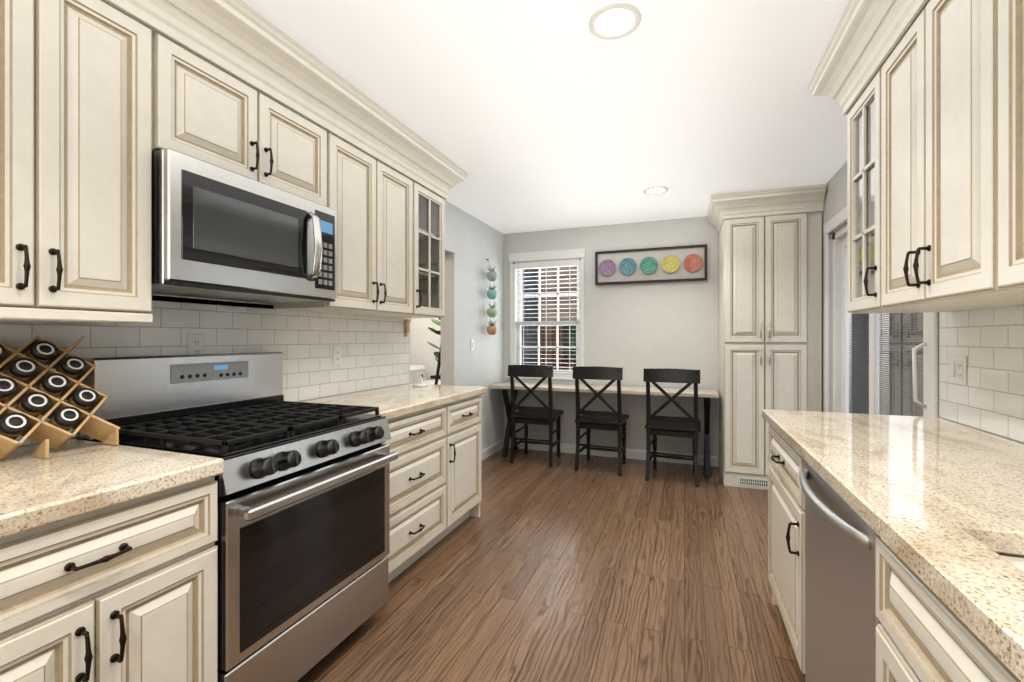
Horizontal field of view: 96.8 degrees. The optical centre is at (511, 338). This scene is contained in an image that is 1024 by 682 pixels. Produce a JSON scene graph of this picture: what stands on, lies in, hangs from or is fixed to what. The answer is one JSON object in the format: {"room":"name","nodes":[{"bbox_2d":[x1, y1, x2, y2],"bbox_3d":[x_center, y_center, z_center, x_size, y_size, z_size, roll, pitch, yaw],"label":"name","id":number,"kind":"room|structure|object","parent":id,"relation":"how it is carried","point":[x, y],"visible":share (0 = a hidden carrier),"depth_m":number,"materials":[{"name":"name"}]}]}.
{"room":"kitchen","nodes":[
{"label":"kitchen","id":0,"kind":"room"},
{"bbox_2d":[21,200,503,449],"bbox_3d":[-1.312,0.020,2.250,0.140,2.460,6.755,0,0,21],"label":"wall","id":1,"kind":"structure","parent":0,"point":[472,243],"depth_m":4.63,"materials":[{"name":"grey paint"}]},
{"bbox_2d":[0,294,408,446],"bbox_3d":[-1.379,0.044,1.861,0.009,0.588,3.370,0,0,21],"label":"tile backsplash","id":2,"kind":"structure","parent":1,"relation":"attached to","point":[375,352],"depth_m":2.27,"materials":[{"name":"white tile"}]},
{"bbox_2d":[187,333,341,364],"bbox_3d":[-1.193,0.068,2.325,0.008,0.180,0.912,0,0,21],"label":"electrical outlet","id":3,"kind":"object","parent":2,"relation":"attached to","point":[195,343],"visible":0.92,"depth_m":1.94,"materials":[{"name":"white plastic"}]},
{"bbox_2d":[0,0,435,322],"bbox_3d":[-1.229,-0.640,1.572,0.476,1.120,2.867,0,0,21],"label":"upper cabinet","id":4,"kind":"object","parent":1,"relation":"attached to","point":[101,101],"depth_m":1.47,"materials":[{"name":"wood"}]},
{"bbox_2d":[152,148,336,303],"bbox_3d":[-1.125,-0.392,1.858,0.466,0.433,0.750,0,0,21],"label":"over-the-range microwave","id":5,"kind":"object","parent":4,"relation":"attached to","point":[219,233],"visible":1,"depth_m":1.67,"materials":[{"name":"silver metal"}]},
{"bbox_2d":[404,319,410,336],"bbox_3d":[-0.776,-0.080,3.377,0.040,0.130,0.042,0,0,21],"label":"bracket","id":6,"kind":"object","parent":1,"relation":"attached to","point":[407,325],"visible":1,"depth_m":3.37,"materials":[{"name":"brown wood"}]},
{"bbox_2d":[409,248,454,384],"bbox_3d":[-0.715,0.230,3.818,0.141,2.041,0.732,0,0,21],"label":"door frame","id":7,"kind":"structure","parent":1,"relation":"attached to","point":[448,349],"depth_m":4.14,"materials":[{"name":"paint"}]},
{"bbox_2d":[436,149,467,317],"bbox_3d":[-0.633,-0.640,3.141,0.476,1.120,0.525,0,0,21],"label":"upper cabinet","id":8,"kind":"object","parent":1,"relation":"attached to","point":[448,174],"depth_m":3.18,"materials":[{"name":"wood"}]},
{"bbox_2d":[471,339,473,350],"bbox_3d":[-0.387,0.060,4.469,0.011,0.115,0.072,0,0,21],"label":"light switch","id":9,"kind":"object","parent":1,"relation":"attached to","point":[472,344],"visible":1,"depth_m":4.46,"materials":[{"name":"white plastic"}]},
{"bbox_2d":[486,259,496,334],"bbox_3d":[-0.211,-0.438,4.755,0.118,0.796,0.109,0,0,21],"label":"planters","id":10,"kind":"object","parent":1,"relation":"attached to","point":[492,310],"visible":1,"depth_m":4.71,"materials":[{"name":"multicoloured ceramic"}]},
{"bbox_2d":[481,438,504,460],"bbox_3d":[-0.302,1.200,4.688,0.014,0.100,1.170,0,0,21],"label":"baseboard","id":11,"kind":"structure","parent":1,"relation":"attached to","point":[497,446],"depth_m":4.91,"materials":[{"name":"white wood"}]},
{"bbox_2d":[410,318,440,380],"bbox_3d":[-0.831,0.020,6.788,2.185,2.460,0.100,0,0,21],"label":"wall","id":12,"kind":"structure","parent":0,"point":[422,350],"depth_m":6.91,"materials":[{"name":"paint"}]},
{"bbox_2d":[242,0,848,233],"bbox_3d":[0.150,-1.240,1.694,3.268,0.060,6.755,0,0,21],"label":"ceiling","id":13,"kind":"structure","parent":0,"point":[533,115],"depth_m":2.25,"materials":[{"name":"white paint"}]},
{"bbox_2d":[589,3,640,39],"bbox_3d":[0.391,-1.206,1.734,0.196,0.008,0.196,0,0,21],"label":"recessed light","id":14,"kind":"object","parent":13,"relation":"in","point":[614,21],"visible":1,"depth_m":1.73,"materials":[{"name":"white plastic"}]},
{"bbox_2d":[643,186,668,194],"bbox_3d":[1.172,-1.206,3.705,0.196,0.008,0.196,0,0,21],"label":"recessed light","id":15,"kind":"object","parent":13,"relation":"in","point":[656,190],"visible":1,"depth_m":3.71,"materials":[{"name":"white plastic"}]},
{"bbox_2d":[297,448,804,681],"bbox_3d":[0.150,1.280,1.694,3.268,0.060,6.755,0,0,21],"label":"floor","id":16,"kind":"structure","parent":0,"point":[592,569],"depth_m":2.26,"materials":[{"name":"brown wood"}]},
{"bbox_2d":[0,480,217,681],"bbox_3d":[-1.264,0.817,1.147,0.711,0.866,0.582,0,0,21],"label":"base cabinet","id":17,"kind":"object","parent":16,"relation":"on","point":[108,562],"depth_m":1.06,"materials":[{"name":"wood"}]},
{"bbox_2d":[0,439,223,539],"bbox_3d":[-1.391,0.360,0.785,0.730,0.044,1.350,0,0,21],"label":"countertop","id":18,"kind":"structure","parent":17,"relation":"on","point":[82,478],"depth_m":1.12,"materials":[{"name":"beige stone"}]},
{"bbox_2d":[0,335,119,460],"bbox_3d":[-1.429,0.162,1.324,0.269,0.347,0.355,0,0,21],"label":"wine rack","id":19,"kind":"object","parent":18,"relation":"on","point":[29,400],"visible":1,"depth_m":1.34,"materials":[{"name":"brown wood"}]},
{"bbox_2d":[80,352,397,681],"bbox_3d":[-0.977,0.657,1.771,0.765,1.185,0.778,0,0,21],"label":"range","id":20,"kind":"object","parent":16,"relation":"on","point":[302,543],"visible":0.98,"depth_m":1.61,"materials":[{"name":"silver metal"}]},
{"bbox_2d":[382,404,451,582],"bbox_3d":[-0.799,0.817,2.492,0.626,0.866,0.683,0,0,21],"label":"base cabinet","id":21,"kind":"object","parent":16,"relation":"on","point":[421,475],"depth_m":2.43,"materials":[{"name":"wood"}]},
{"bbox_2d":[300,384,486,419],"bbox_3d":[-0.693,0.360,2.744,0.645,0.044,1.232,0,0,21],"label":"countertop","id":22,"kind":"structure","parent":21,"relation":"on","point":[394,402],"depth_m":2.61,"materials":[{"name":"beige stone"}]},
{"bbox_2d":[412,374,427,386],"bbox_3d":[-0.652,0.295,3.227,0.110,0.084,0.110,0,0,21],"label":"stand","id":23,"kind":"object","parent":22,"relation":"on","point":[420,376],"visible":1,"depth_m":3.21,"materials":[{"name":"white plastic"}]},
{"bbox_2d":[452,392,486,529],"bbox_3d":[-0.586,0.817,3.053,0.626,0.866,0.518,0,0,21],"label":"base cabinet","id":24,"kind":"object","parent":16,"relation":"on","point":[466,414],"depth_m":2.95,"materials":[{"name":"wood"}]},
{"bbox_2d":[508,365,563,466],"bbox_3d":[0.259,0.754,4.706,0.472,0.996,0.550,0,0,21],"label":"chair","id":25,"kind":"object","parent":16,"relation":"on","point":[544,415],"visible":1,"depth_m":4.52,"materials":[{"name":"black wood"}]},
{"bbox_2d":[573,366,629,475],"bbox_3d":[0.876,0.754,4.428,0.467,0.996,0.548,0,0,21],"label":"chair","id":26,"kind":"object","parent":16,"relation":"on","point":[613,420],"visible":1,"depth_m":4.25,"materials":[{"name":"black wood"}]},
{"bbox_2d":[491,382,718,476],"bbox_3d":[0.882,0.877,4.631,2.210,0.764,0.405,0,0,21],"label":"table","id":27,"kind":"object","parent":16,"relation":"on","point":[706,394],"visible":0.79,"depth_m":4.47,"materials":[{"name":"stone"}]},
{"bbox_2d":[643,368,699,486],"bbox_3d":[1.461,0.754,4.127,0.477,0.996,0.553,0,0,21],"label":"chair","id":28,"kind":"object","parent":16,"relation":"on","point":[688,426],"visible":1,"depth_m":3.94,"materials":[{"name":"black wood"}]},
{"bbox_2d":[707,183,826,489],"bbox_3d":[2.171,0.027,3.987,0.819,2.445,0.734,0,0,21],"label":"pantry","id":29,"kind":"object","parent":16,"relation":"on","point":[770,298],"visible":0.9,"depth_m":3.74,"materials":[{"name":"wood"}]},
{"bbox_2d":[737,477,767,487],"bbox_3d":[2.084,1.197,3.762,0.400,0.070,0.007,0,0,21],"label":"air vent grille","id":30,"kind":"object","parent":29,"relation":"attached to","point":[753,482],"visible":0.56,"depth_m":3.79,"materials":[{"name":"white plastic"}]},
{"bbox_2d":[768,425,804,673],"bbox_3d":[1.400,0.817,1.729,0.657,0.866,0.674,0,0,21],"label":"base cabinet","id":31,"kind":"object","parent":16,"relation":"on","point":[786,496],"depth_m":1.74,"materials":[{"name":"wood"}]},
{"bbox_2d":[800,461,881,681],"bbox_3d":[1.127,0.819,1.144,0.652,0.862,0.604,0,0,21],"label":"dishwasher","id":32,"kind":"object","parent":16,"relation":"on","point":[842,621],"visible":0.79,"depth_m":1.19,"materials":[{"name":"silver metal"}]},
{"bbox_2d":[876,537,1023,681],"bbox_3d":[0.895,0.817,0.399,0.657,0.866,0.946,0,0,21],"label":"base cabinet","id":33,"kind":"object","parent":16,"relation":"on","point":[917,640],"depth_m":0.78,"materials":[{"name":"wood"}]},
{"bbox_2d":[762,409,1023,681],"bbox_3d":[0.984,0.360,0.659,0.675,0.044,3.030,0,0,21],"label":"countertop","id":34,"kind":"structure","parent":33,"relation":"on","point":[939,494],"depth_m":0.97,"materials":[{"name":"beige stone"}]},
{"bbox_2d":[504,216,718,466],"bbox_3d":[1.325,0.020,4.786,2.988,2.460,0.140,0,0,21],"label":"wall","id":35,"kind":"structure","parent":0,"point":[633,330],"depth_m":4.72,"materials":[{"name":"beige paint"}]},
{"bbox_2d":[507,248,585,384],"bbox_3d":[0.395,-0.230,5.110,0.900,1.490,0.175,0,0,21],"label":"window","id":36,"kind":"structure","parent":35,"relation":"in","point":[516,324],"depth_m":5.11,"materials":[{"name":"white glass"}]},
{"bbox_2d":[513,260,579,374],"bbox_3d":[0.388,-0.232,5.090,0.776,1.249,0.066,0,0,21],"label":"window blinds","id":37,"kind":"object","parent":36,"relation":"attached to","point":[552,264],"visible":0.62,"depth_m":5.07,"materials":[{"name":"white plastic"}]},
{"bbox_2d":[508,439,717,466],"bbox_3d":[0.955,1.200,4.844,2.255,0.100,0.014,0,0,21],"label":"baseboard","id":38,"kind":"structure","parent":35,"relation":"attached to","point":[564,448],"depth_m":4.79,"materials":[{"name":"white wood"}]},
{"bbox_2d":[595,244,706,284],"bbox_3d":[1.402,-0.750,4.655,1.095,0.350,0.030,0,0,21],"label":"picture frame","id":39,"kind":"object","parent":35,"relation":"attached to","point":[667,264],"visible":1,"depth_m":4.65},
{"bbox_2d":[822,162,1023,443],"bbox_3d":[1.613,0.020,1.139,0.140,2.460,6.755,0,0,21],"label":"wall","id":40,"kind":"structure","parent":0,"point":[835,200],"depth_m":3.46,"materials":[{"name":"grey paint"}]},
{"bbox_2d":[808,37,924,313],"bbox_3d":[1.541,-0.655,1.847,0.476,1.090,0.488,0,0,21],"label":"upper cabinet","id":41,"kind":"object","parent":40,"relation":"attached to","point":[820,83],"depth_m":1.99,"materials":[{"name":"wood"}]},
{"bbox_2d":[824,206,938,417],"bbox_3d":[2.183,0.180,2.741,0.131,2.140,1.685,0,0,21],"label":"door frame","id":42,"kind":"structure","parent":40,"relation":"attached to","point":[929,345],"depth_m":2.73,"materials":[{"name":"white wood"}]},
{"bbox_2d":[848,313,922,415],"bbox_3d":[2.212,0.229,2.730,0.046,1.796,1.267,0,0,21],"label":"door blinds","id":43,"kind":"object","parent":40,"relation":"attached to","point":[855,406],"visible":0.1,"depth_m":2.61,"materials":[{"name":"white plastic"}]},
{"bbox_2d":[832,0,1023,311],"bbox_3d":[1.000,-0.655,0.422,0.476,1.090,2.598,0,0,21],"label":"upper cabinet","id":44,"kind":"object","parent":40,"relation":"attached to","point":[928,95],"depth_m":1.32,"materials":[{"name":"wood"}]},
{"bbox_2d":[939,305,1023,442],"bbox_3d":[1.304,0.094,0.537,0.009,0.488,3.030,0,0,21],"label":"tile backsplash","id":45,"kind":"structure","parent":40,"relation":"attached to","point":[988,343],"depth_m":1.65,"materials":[{"name":"white tile"}]},
{"bbox_2d":[950,355,966,385],"bbox_3d":[1.779,0.125,1.817,0.011,0.115,0.115,0,0,21],"label":"electrical outlet","id":46,"kind":"object","parent":45,"relation":"attached to","point":[958,370],"visible":1,"depth_m":1.80,"materials":[{"name":"white plastic"}]},
{"bbox_3d":[-1.782,1.280,4.314,2.205,0.060,5.200,0,0,21],"label":"floor","id":47,"kind":"structure","parent":0,"visible":0},
{"bbox_2d":[410,365,440,384],"bbox_3d":[-1.359,0.820,5.801,0.900,0.860,1.840,0,0,21],"label":"sofa","id":48,"kind":"object","parent":47,"relation":"on","point":[415,370],"visible":0.08,"depth_m":6.50,"materials":[{"name":"fabric"}]},
{"bbox_2d":[427,318,440,361],"bbox_3d":[-0.794,0.394,5.283,0.412,1.713,0.408,0,0,21],"label":"potted plant","id":49,"kind":"object","parent":47,"relation":"on","point":[437,322],"visible":0.23,"depth_m":5.27,"materials":[{"name":"green plant"}]},
{"bbox_2d":[430,331,440,384],"bbox_3d":[-0.663,0.275,4.691,0.369,1.954,0.380,0,0,21],"label":"ladder shelf","id":50,"kind":"object","parent":47,"relation":"on","point":[437,376],"visible":0.17,"depth_m":4.53,"materials":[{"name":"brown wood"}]},
{"label":"outside","id":51,"kind":"structure","parent":0,"visible":0},
{"bbox_3d":[2.840,1.340,11.699,15.000,0.060,13.860,0,0,21],"label":"ground","id":52,"kind":"structure","parent":51,"visible":0},
{"bbox_2d":[521,268,537,364],"bbox_3d":[-0.971,-1.220,6.351,2.475,5.060,1.135,0,0,21],"label":"siding","id":53,"kind":"object","parent":52,"relation":"on","point":[531,301],"depth_m":6.07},
{"bbox_2d":[540,327,574,369],"bbox_3d":[0.835,0.555,6.845,5.700,1.510,1.640,0,0,21],"label":"fence","id":54,"kind":"object","parent":52,"relation":"on","point":[551,335],"depth_m":7.73,"materials":[{"name":"brown wood"}]},
{"bbox_2d":[538,266,576,326],"bbox_3d":[1.048,-1.970,10.502,8.500,6.560,0.370,0,0,21],"label":"house siding","id":55,"kind":"object","parent":52,"relation":"on","point":[563,298],"depth_m":10.37,"materials":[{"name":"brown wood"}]},
{"bbox_2d":[562,319,576,365],"bbox_3d":[1.474,0.032,6.550,1.523,2.557,0.755,0,0,21],"label":"bush","id":56,"kind":"object","parent":52,"relation":"on","point":[572,344],"depth_m":6.51,"materials":[{"name":"green plant"}]},
{"bbox_3d":[4.700,1.325,2.226,4.860,0.090,5.500,0,0,21],"label":"patio","id":57,"kind":"object","parent":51,"visible":0},
{"bbox_2d":[852,313,922,416],"bbox_3d":[4.120,-0.035,2.446,2.700,2.630,5.600,0,0,21],"label":"fence","id":58,"kind":"object","parent":57,"relation":"on","point":[890,350],"depth_m":5.27,"materials":[{"name":"brown wood"}]}
]}

